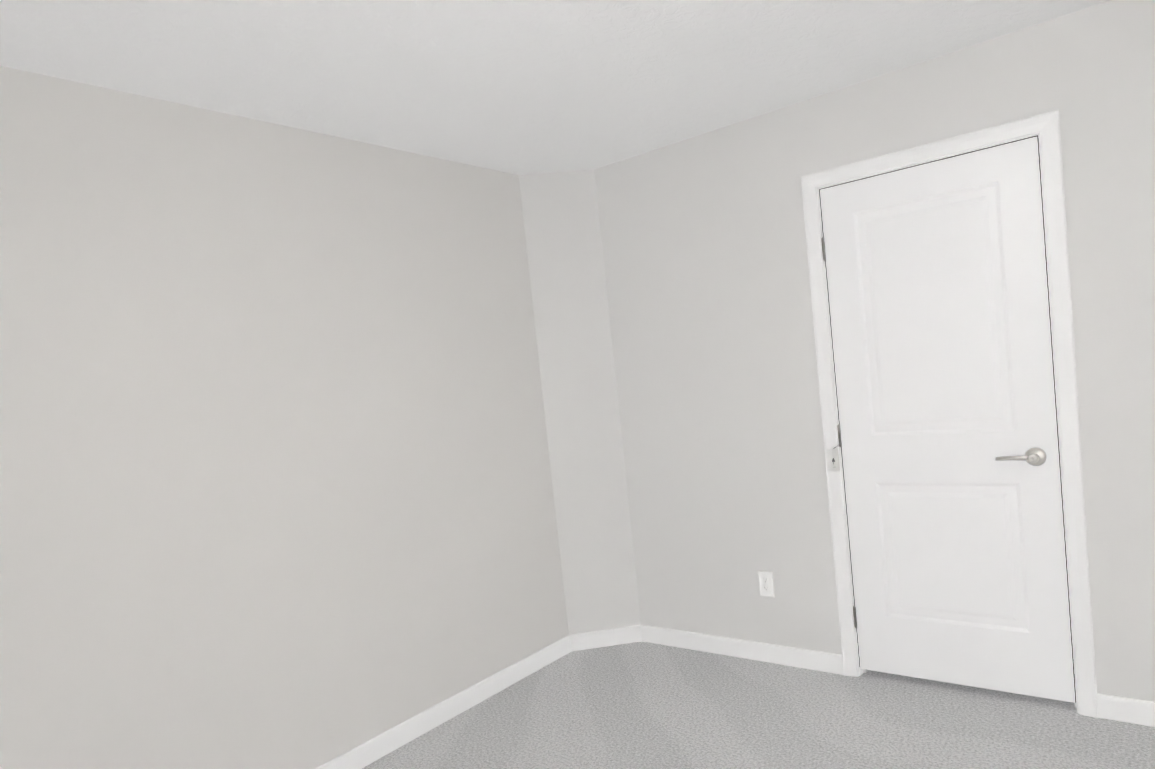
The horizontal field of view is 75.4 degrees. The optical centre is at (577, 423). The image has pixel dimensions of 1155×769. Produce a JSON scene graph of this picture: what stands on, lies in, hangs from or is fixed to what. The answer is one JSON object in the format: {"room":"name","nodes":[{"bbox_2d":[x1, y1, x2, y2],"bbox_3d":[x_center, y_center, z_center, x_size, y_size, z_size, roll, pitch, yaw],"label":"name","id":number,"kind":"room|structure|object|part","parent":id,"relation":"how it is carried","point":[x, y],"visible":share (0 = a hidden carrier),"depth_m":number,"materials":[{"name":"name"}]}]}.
{"room":"empty bedroom","nodes":[
{"label":"empty bedroom","id":0,"kind":"room"},
{"bbox_2d":[0,66,568,768],"bbox_3d":[-0.895,0.097,2.938,0.120,2.406,4.940,-3,4,39],"label":"wall","id":1,"kind":"structure","parent":0,"point":[276,488],"depth_m":2.56,"materials":[{"name":"white paint"}]},
{"bbox_2d":[315,625,1154,768],"bbox_3d":[0.786,1.156,1.822,3.800,0.083,4.820,-3,4,39],"label":"baseboard","id":2,"kind":"structure","parent":1,"relation":"attached to","point":[1110,707],"depth_m":3.33,"materials":[{"name":"white wood"}]},
{"bbox_2d":[0,0,1109,174],"bbox_3d":[0.533,-1.220,1.676,4.040,0.060,5.060,-3,4,39],"label":"ceiling","id":3,"kind":"structure","parent":0,"point":[521,87],"depth_m":2.38,"materials":[{"name":"paint"}]},
{"bbox_2d":[519,169,640,634],"bbox_3d":[0.024,-0.052,3.775,0.266,2.406,0.266,-3,4,39],"label":"wall","id":4,"kind":"structure","parent":0,"point":[569,298],"depth_m":3.77,"materials":[{"name":"white paint"}]},
{"bbox_2d":[361,641,1154,768],"bbox_3d":[0.793,1.227,1.826,4.040,0.060,5.060,-3,4,39],"label":"floor","id":5,"kind":"structure","parent":0,"point":[641,705],"depth_m":2.86,"materials":[{"name":"carpet"}]},
{"bbox_2d":[594,0,1154,701],"bbox_3d":[1.075,-0.127,3.170,2.666,2.406,0.120,-3,4,39],"label":"wall","id":6,"kind":"structure","parent":0,"point":[706,264],"depth_m":3.20,"materials":[{"name":"white paint"}]},
{"bbox_2d":[758,571,774,596],"bbox_3d":[0.855,0.727,3.389,0.073,0.117,0.008,-3,4,39],"label":"outlet","id":7,"kind":"object","parent":6,"relation":"attached to","point":[766,583],"visible":1,"depth_m":3.38,"materials":[{"name":"white plastic"}]},
{"bbox_2d":[820,137,1074,702],"bbox_3d":[1.393,0.025,2.877,0.770,2.007,0.051,-3,4,39],"label":"door","id":8,"kind":"structure","parent":6,"relation":"in","point":[938,300],"depth_m":2.84,"materials":[{"name":"white wood"}]},
{"bbox_3d":[1.098,0.048,3.114,0.012,1.636,0.046,-3,4,39],"label":"door hinges","id":9,"kind":"part","parent":8,"relation":"part of","materials":[{"name":"silver metal"}]},
{"bbox_2d":[995,447,1046,465],"bbox_3d":[1.590,0.123,2.683,0.156,0.067,0.058,-3,4,39],"label":"door handle","id":10,"kind":"object","parent":8,"relation":"attached to","point":[1035,456],"depth_m":2.66,"materials":[{"name":"silver metal"}]},
{"bbox_2d":[801,110,1097,717],"bbox_3d":[1.418,0.003,2.903,0.896,2.107,0.136,-3,4,39],"label":"door frame","id":11,"kind":"structure","parent":6,"relation":"attached to","point":[1046,126],"depth_m":2.64,"materials":[{"name":"white wood"}]},
{"bbox_2d":[827,444,839,470],"bbox_3d":[1.071,0.143,3.115,0.053,0.112,0.011,-3,4,39],"label":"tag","id":12,"kind":"object","parent":11,"relation":"attached to","point":[833,460],"visible":1,"depth_m":3.11,"materials":[{"name":"white"}]}
]}

